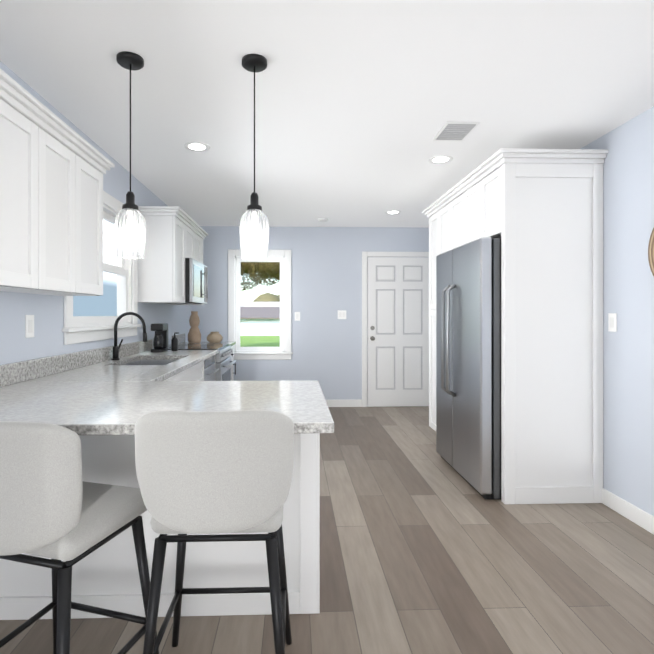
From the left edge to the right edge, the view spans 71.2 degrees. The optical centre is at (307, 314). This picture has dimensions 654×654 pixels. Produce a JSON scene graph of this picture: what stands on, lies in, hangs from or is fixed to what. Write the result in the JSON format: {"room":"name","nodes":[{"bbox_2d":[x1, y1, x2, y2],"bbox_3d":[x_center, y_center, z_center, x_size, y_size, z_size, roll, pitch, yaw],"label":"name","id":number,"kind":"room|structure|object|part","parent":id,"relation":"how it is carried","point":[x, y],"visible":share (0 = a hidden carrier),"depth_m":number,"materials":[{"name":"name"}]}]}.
{"room":"kitchen","nodes":[
{"label":"kitchen","id":0,"kind":"room"},
{"bbox_2d":[0,61,191,364],"bbox_3d":[-1.433,0.029,-0.018,0.120,2.440,12.540,0,0,-2],"label":"wall","id":1,"kind":"structure","parent":0,"point":[47,310],"depth_m":2.66,"materials":[{"name":"blue paint"}]},
{"bbox_2d":[0,85,3,288],"bbox_3d":[-1.291,-0.483,1.487,0.254,0.746,0.457,0,0,-2],"label":"upper cabinet","id":2,"kind":"object","parent":1,"relation":"attached to","point":[1,86],"depth_m":1.76,"materials":[{"name":"white paint"}]},
{"bbox_2d":[0,89,51,292],"bbox_3d":[-1.302,-0.483,1.827,0.254,0.746,0.457,0,0,-2],"label":"upper cabinet","id":3,"kind":"object","parent":1,"relation":"attached to","point":[27,137],"depth_m":1.93,"materials":[{"name":"white paint"}]},
{"bbox_2d":[25,315,33,337],"bbox_3d":[-1.444,0.060,2.373,0.008,0.118,0.075,0,0,-2],"label":"electrical outlet plate","id":4,"kind":"object","parent":1,"relation":"attached to","point":[29,326],"visible":1,"depth_m":2.36,"materials":[{"name":"white plastic"}]},
{"bbox_2d":[29,125,83,295],"bbox_3d":[-1.313,-0.483,2.167,0.254,0.746,0.457,0,0,-2],"label":"upper cabinet","id":5,"kind":"object","parent":1,"relation":"attached to","point":[53,167],"depth_m":2.28,"materials":[{"name":"white paint"}]},
{"bbox_2d":[0,334,191,387],"bbox_3d":[-1.223,0.398,3.547,0.523,0.325,4.336,0,0,-2],"label":"backsplash","id":6,"kind":"structure","parent":1,"relation":"attached to","point":[12,373],"depth_m":2.79,"materials":[{"name":"grey stone"}]},
{"bbox_2d":[84,149,107,295],"bbox_3d":[-1.322,-0.483,2.478,0.254,0.746,0.399,0,0,-2],"label":"upper cabinet","id":7,"kind":"object","parent":1,"relation":"attached to","point":[93,171],"depth_m":2.56,"materials":[{"name":"white paint"}]},
{"bbox_2d":[62,191,140,344],"bbox_3d":[-1.517,-0.354,3.346,0.165,1.068,1.286,0,0,-2],"label":"window","id":8,"kind":"structure","parent":1,"relation":"in","point":[122,269],"depth_m":3.55,"materials":[{"name":"white wood"}]},
{"bbox_2d":[137,210,188,304],"bbox_3d":[-1.339,-0.504,4.197,0.330,0.788,0.382,0,0,-2],"label":"upper cabinet","id":9,"kind":"object","parent":1,"relation":"attached to","point":[176,236],"depth_m":4.01,"materials":[{"name":"white paint"}]},
{"bbox_2d":[189,222,196,259],"bbox_3d":[-1.352,-0.724,4.602,0.330,0.348,0.432,0,0,-2],"label":"upper cabinet","id":10,"kind":"object","parent":1,"relation":"attached to","point":[192,229],"depth_m":4.72,"materials":[{"name":"white paint"}]},
{"bbox_2d":[167,258,207,303],"bbox_3d":[-1.301,-0.334,4.768,0.439,0.425,0.756,0,0,-2],"label":"microwave","id":11,"kind":"object","parent":10,"relation":"attached to","point":[196,281],"visible":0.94,"depth_m":4.57,"materials":[{"name":"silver metal"}]},
{"bbox_2d":[197,230,200,262],"bbox_3d":[-1.362,-0.724,4.931,0.330,0.348,0.432,0,0,-2],"label":"upper cabinet","id":12,"kind":"object","parent":1,"relation":"attached to","point":[198,231],"depth_m":5.06,"materials":[{"name":"white paint"}]},
{"bbox_2d":[192,226,428,406],"bbox_3d":[0.155,0.030,6.245,3.390,2.440,0.120,0,0,-2],"label":"wall","id":13,"kind":"structure","parent":0,"point":[326,287],"depth_m":6.18,"materials":[{"name":"blue paint"}]},
{"bbox_2d":[228,249,292,359],"bbox_3d":[-0.651,-0.136,6.197,0.891,1.483,0.165,0,0,-2],"label":"window","id":14,"kind":"structure","parent":13,"relation":"in","point":[239,303],"depth_m":6.15,"materials":[{"name":"white wood"}]},
{"bbox_2d":[295,312,299,320],"bbox_3d":[-0.142,0.020,6.171,0.075,0.118,0.008,0,0,-2],"label":"switch plate","id":15,"kind":"object","parent":13,"relation":"attached to","point":[297,316],"visible":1,"depth_m":6.17,"materials":[{"name":"white plastic"}]},
{"bbox_2d":[338,310,345,318],"bbox_3d":[0.462,0.000,6.190,0.120,0.118,0.008,0,0,-2],"label":"switch plate","id":16,"kind":"object","parent":13,"relation":"attached to","point":[341,314],"visible":1,"depth_m":6.19,"materials":[{"name":"white plastic"}]},
{"bbox_2d":[326,399,361,406],"bbox_3d":[-0.416,1.200,6.159,2.299,0.100,0.014,0,0,-2],"label":"baseboard","id":17,"kind":"structure","parent":13,"relation":"attached to","point":[351,402],"depth_m":6.18,"materials":[{"name":"white wood"}]},
{"bbox_2d":[362,252,428,406],"bbox_3d":[1.240,0.197,6.205,1.016,2.106,0.028,0,0,-2],"label":"door frame","id":18,"kind":"structure","parent":13,"relation":"attached to","point":[365,255],"depth_m":6.18,"materials":[{"name":"white wood"}]},
{"bbox_2d":[367,257,428,406],"bbox_3d":[1.240,0.232,6.207,0.864,2.024,0.018,0,0,-2],"label":"back door","id":19,"kind":"structure","parent":13,"relation":"in","point":[398,320],"depth_m":6.20,"materials":[{"name":"white"}]},
{"bbox_2d":[370,326,374,340],"bbox_3d":[0.875,0.251,6.153,0.060,0.198,0.067,0,0,-2],"label":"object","id":20,"kind":"structure","parent":19,"relation":"attached to","point":[372,338],"depth_m":6.17,"materials":[{"name":"silver metal"}]},
{"bbox_2d":[0,406,653,653],"bbox_3d":[0.341,1.279,0.037,3.670,0.060,12.540,0,0,-2],"label":"floor","id":21,"kind":"structure","parent":0,"point":[426,547],"depth_m":2.19,"materials":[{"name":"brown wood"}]},
{"bbox_2d":[0,421,158,653],"bbox_3d":[-0.778,0.760,1.378,0.469,0.983,0.508,0,0,16],"label":"stool","id":22,"kind":"object","parent":21,"relation":"on","point":[55,508],"visible":1,"depth_m":1.18,"materials":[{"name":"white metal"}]},
{"bbox_3d":[-0.762,0.627,1.435,0.400,0.074,0.385,0,0,16],"label":"seat","id":23,"kind":"part","parent":22,"relation":"part of","materials":[{"name":"grey fabric"}]},
{"bbox_2d":[0,436,319,619],"bbox_3d":[-0.698,0.810,2.114,1.480,0.880,0.461,0,0,-2],"label":"base cabinet","id":24,"kind":"object","parent":21,"relation":"on","point":[108,577],"depth_m":1.90,"materials":[{"name":"white paint"}]},
{"bbox_2d":[36,348,217,379],"bbox_3d":[-1.154,0.399,3.341,0.648,0.127,2.096,0,0,-2],"label":"countertop","id":25,"kind":"structure","parent":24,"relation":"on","point":[124,367],"depth_m":2.90,"materials":[{"name":"grey stone"}]},
{"bbox_2d":[111,312,146,359],"bbox_3d":[-1.325,0.157,3.402,0.262,0.356,0.091,0,0,-2],"label":"faucet","id":26,"kind":"object","parent":25,"relation":"on","point":[115,350],"depth_m":3.38,"materials":[{"name":"black metal"}]},
{"bbox_2d":[124,360,176,364],"bbox_3d":[-1.165,0.469,3.392,0.416,0.198,0.756,0,0,-2],"label":"sink","id":27,"kind":"object","parent":25,"relation":"in","point":[129,362],"depth_m":3.76,"materials":[{"name":"silver metal"}]},
{"bbox_2d":[151,323,167,351],"bbox_3d":[-1.349,0.207,4.149,0.110,0.255,0.205,0,0,-2],"label":"coffee maker","id":28,"kind":"object","parent":25,"relation":"on","point":[160,341],"visible":1,"depth_m":4.09,"materials":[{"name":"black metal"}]},
{"bbox_2d":[171,333,178,350],"bbox_3d":[-1.232,0.250,4.240,0.070,0.170,0.059,0,0,-2],"label":"soap dispenser","id":29,"kind":"object","parent":25,"relation":"on","point":[174,343],"visible":1,"depth_m":4.22,"materials":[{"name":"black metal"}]},
{"bbox_2d":[0,380,333,435],"bbox_3d":[-0.681,0.352,1.851,1.500,0.035,0.911,0,0,-2],"label":"countertop","id":30,"kind":"structure","parent":24,"relation":"on","point":[84,407],"depth_m":1.78,"materials":[{"name":"grey stone"}]},
{"bbox_2d":[172,376,179,379],"bbox_3d":[-1.144,0.810,2.625,0.620,0.880,0.710,0,0,-2],"label":"base cabinet","id":31,"kind":"object","parent":21,"relation":"on","point":[173,377],"depth_m":2.92,"materials":[{"name":"white paint"}]},
{"bbox_2d":[153,344,235,380],"bbox_3d":[-1.156,0.789,4.773,0.728,0.922,0.760,0,0,-2],"label":"range","id":32,"kind":"object","parent":21,"relation":"on","point":[224,362],"visible":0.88,"depth_m":4.63,"materials":[{"name":"silver metal"}]},
{"bbox_2d":[192,356,215,379],"bbox_3d":[-1.189,0.810,4.085,0.622,0.880,0.605,0,0,-2],"label":"base cabinet","id":33,"kind":"object","parent":21,"relation":"on","point":[206,371],"depth_m":3.93,"materials":[{"name":"white paint"}]},
{"bbox_2d":[135,410,293,653],"bbox_3d":[-0.280,0.760,1.492,0.469,0.983,0.508,0,0,-2],"label":"stool","id":34,"kind":"object","parent":21,"relation":"on","point":[210,472],"visible":1,"depth_m":1.28,"materials":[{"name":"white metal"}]},
{"bbox_3d":[-0.282,0.627,1.551,0.400,0.074,0.385,0,0,-2],"label":"seat","id":35,"kind":"part","parent":34,"relation":"part of","materials":[{"name":"grey fabric"}]},
{"bbox_2d":[216,344,235,379],"bbox_3d":[-1.232,0.810,5.431,0.620,0.880,0.556,0,0,-2],"label":"base cabinet","id":36,"kind":"object","parent":21,"relation":"on","point":[232,354],"depth_m":5.64,"materials":[{"name":"white paint"}]},
{"bbox_2d":[184,340,235,347],"bbox_3d":[-1.220,0.353,5.435,0.648,0.035,0.563,0,0,-2],"label":"countertop","id":37,"kind":"structure","parent":36,"relation":"on","point":[226,342],"depth_m":5.34,"materials":[{"name":"grey stone"}]},
{"bbox_2d":[188,311,200,342],"bbox_3d":[-1.356,0.147,5.457,0.157,0.375,0.157,0,0,-2],"label":"vase","id":38,"kind":"object","parent":37,"relation":"on","point":[194,334],"visible":1,"depth_m":5.41,"materials":[{"name":"beige ceramic"}]},
{"bbox_2d":[207,332,222,342],"bbox_3d":[-1.128,0.271,5.524,0.194,0.128,0.194,0,0,-2],"label":"vase","id":39,"kind":"object","parent":37,"relation":"on","point":[214,337],"visible":1,"depth_m":5.46,"materials":[{"name":"beige ceramic"}]},
{"bbox_2d":[436,237,500,499],"bbox_3d":[1.493,0.362,3.560,0.845,1.775,0.962,0,0,-2],"label":"fridge","id":40,"kind":"object","parent":21,"relation":"on","point":[468,362],"visible":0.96,"depth_m":3.23,"materials":[{"name":"silver metal"}]},
{"bbox_2d":[422,148,608,503],"bbox_3d":[1.577,0.086,3.862,0.715,2.328,1.796,0,0,-2],"label":"enclosure","id":41,"kind":"object","parent":21,"relation":"on","point":[539,212],"visible":0.62,"depth_m":3.03,"materials":[{"name":"white paint"}]},
{"bbox_2d":[0,0,653,227],"bbox_3d":[0.341,-1.221,0.038,3.670,0.060,12.540,0,0,-2],"label":"ceiling","id":42,"kind":"structure","parent":0,"point":[359,104],"depth_m":2.39,"materials":[{"name":"white paint"}]},
{"bbox_2d":[114,51,145,259],"bbox_3d":[-0.825,-0.727,2.122,0.138,0.926,0.138,0,0,-2],"label":"pendant light","id":43,"kind":"object","parent":42,"relation":"hanging from","point":[130,61],"visible":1,"depth_m":2.10,"materials":[{"name":"glass"}]},
{"bbox_3d":[-0.825,-0.377,2.122,0.138,0.228,0.138,0,0,-2],"label":"lamp shade","id":44,"kind":"part","parent":43,"relation":"part of","materials":[{"name":"clear glass"}]},
{"bbox_2d":[116,51,143,210],"bbox_3d":[-0.825,-0.840,2.122,0.120,0.700,0.120,0,0,-2],"label":"lamp cord","id":45,"kind":"object","parent":43,"relation":"attached to","point":[130,61],"depth_m":2.11,"materials":[{"name":"black metal"}]},
{"bbox_3d":[-0.825,-0.437,2.122,0.042,0.100,0.042,0,0,-2],"label":"bulb","id":46,"kind":"part","parent":43,"relation":"part of","materials":[{"name":"white glass"}]},
{"bbox_2d":[184,142,209,151],"bbox_3d":[-0.785,-1.188,3.234,0.184,0.004,0.184,0,0,-2],"label":"recessed light","id":47,"kind":"object","parent":42,"relation":"in","point":[196,146],"visible":1,"depth_m":3.22,"materials":[{"name":"white"}]},
{"bbox_2d":[240,54,268,259],"bbox_3d":[-0.251,-0.727,2.140,0.138,0.926,0.138,0,0,-2],"label":"pendant light","id":48,"kind":"object","parent":42,"relation":"hanging from","point":[254,63],"visible":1,"depth_m":2.12,"materials":[{"name":"glass"}]},
{"bbox_3d":[-0.251,-0.377,2.140,0.138,0.228,0.138,0,0,-2],"label":"lamp shade","id":49,"kind":"part","parent":48,"relation":"part of","materials":[{"name":"clear glass"}]},
{"bbox_2d":[242,54,266,211],"bbox_3d":[-0.251,-0.840,2.140,0.120,0.700,0.120,0,0,-2],"label":"socket","id":50,"kind":"object","parent":48,"relation":"attached to","point":[254,63],"depth_m":2.12,"materials":[{"name":"black metal"}]},
{"bbox_3d":[-0.251,-0.437,2.140,0.042,0.100,0.042,0,0,-2],"label":"bulb","id":51,"kind":"part","parent":48,"relation":"part of","materials":[{"name":"white glass"}]},
{"bbox_2d":[318,218,327,221],"bbox_3d":[0.189,-1.175,5.666,0.130,0.030,0.130,0,0,-2],"label":"smoke detector","id":52,"kind":"object","parent":42,"relation":"attached to","point":[322,219],"visible":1,"depth_m":5.62,"materials":[{"name":"white plastic"}]},
{"bbox_2d":[385,211,400,213],"bbox_3d":[0.991,-1.187,5.301,0.184,0.004,0.184,0,0,-2],"label":"recessed light","id":53,"kind":"object","parent":42,"relation":"in","point":[392,212],"visible":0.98,"depth_m":5.30,"materials":[{"name":"white"}]},
{"bbox_2d":[428,155,452,163],"bbox_3d":[1.017,-1.188,3.501,0.184,0.004,0.184,0,0,-2],"label":"recessed light","id":54,"kind":"object","parent":42,"relation":"in","point":[437,160],"visible":1,"depth_m":3.49,"materials":[{"name":"white"}]},
{"bbox_2d":[432,121,479,140],"bbox_3d":[0.954,-1.185,2.958,0.210,0.009,0.300,0,0,-2],"label":"ceiling vent","id":55,"kind":"object","parent":42,"relation":"in","point":[454,131],"visible":1,"depth_m":2.94,"materials":[{"name":"white metal"}]},
{"bbox_2d":[581,107,653,515],"bbox_3d":[2.115,0.029,0.093,0.120,2.440,12.540,0,0,-2],"label":"wall","id":56,"kind":"structure","parent":0,"point":[628,166],"depth_m":2.80,"materials":[{"name":"blue paint"}]},
{"bbox_2d":[608,313,616,331],"bbox_3d":[1.961,0.050,2.940,0.008,0.118,0.075,0,0,-2],"label":"switch plate","id":57,"kind":"object","parent":56,"relation":"attached to","point":[612,322],"visible":1,"depth_m":2.93,"materials":[{"name":"white plastic"}]},
{"bbox_2d":[602,488,653,534],"bbox_3d":[2.098,1.199,-1.511,0.014,0.100,9.094,0,0,-2],"label":"baseboard","id":58,"kind":"structure","parent":56,"relation":"attached to","point":[633,513],"depth_m":2.78,"materials":[{"name":"white wood"}]},
{"bbox_2d":[648,228,653,275],"bbox_3d":[1.955,-0.350,2.339,0.037,0.510,0.510,0,0,-2],"label":"plate","id":59,"kind":"object","parent":56,"relation":"attached to","point":[651,252],"visible":1,"depth_m":2.57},
{"label":"outside","id":60,"kind":"structure","parent":0,"visible":0},
{"bbox_2d":[240,336,279,346],"bbox_3d":[-1.071,1.585,38.077,60.000,0.060,63.570,0,0,-2],"label":"lawn","id":61,"kind":"structure","parent":60,"point":[259,341],"depth_m":26.49,"materials":[{"name":"green plant"}]},
{"bbox_2d":[240,307,279,335],"bbox_3d":[-3.064,0.255,37.799,28.800,2.600,8.800,0,0,-2],"label":"house","id":62,"kind":"structure","parent":61,"relation":"on","point":[259,321],"depth_m":33.80,"materials":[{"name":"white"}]},
{"bbox_2d":[241,262,279,290],"bbox_3d":[-2.778,-2.192,16.860,7.195,7.425,4.015,0,0,-2],"label":"tree","id":63,"kind":"object","parent":61,"relation":"on","point":[256,270],"visible":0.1,"depth_m":16.21,"materials":[{"name":"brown plant"}]},
{"bbox_2d":[253,292,279,301],"bbox_3d":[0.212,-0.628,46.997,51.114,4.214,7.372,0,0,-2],"label":"tree","id":64,"kind":"object","parent":61,"relation":"on","point":[267,297],"visible":0.02,"depth_m":44.46,"materials":[{"name":"green plant"}]},
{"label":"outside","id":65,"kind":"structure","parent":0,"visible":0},
{"bbox_2d":[73,220,116,315],"bbox_3d":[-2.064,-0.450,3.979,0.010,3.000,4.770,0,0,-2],"label":"window pane","id":66,"kind":"structure","parent":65,"point":[105,304],"depth_m":4.72,"materials":[{"name":"clear glass"}]}
]}

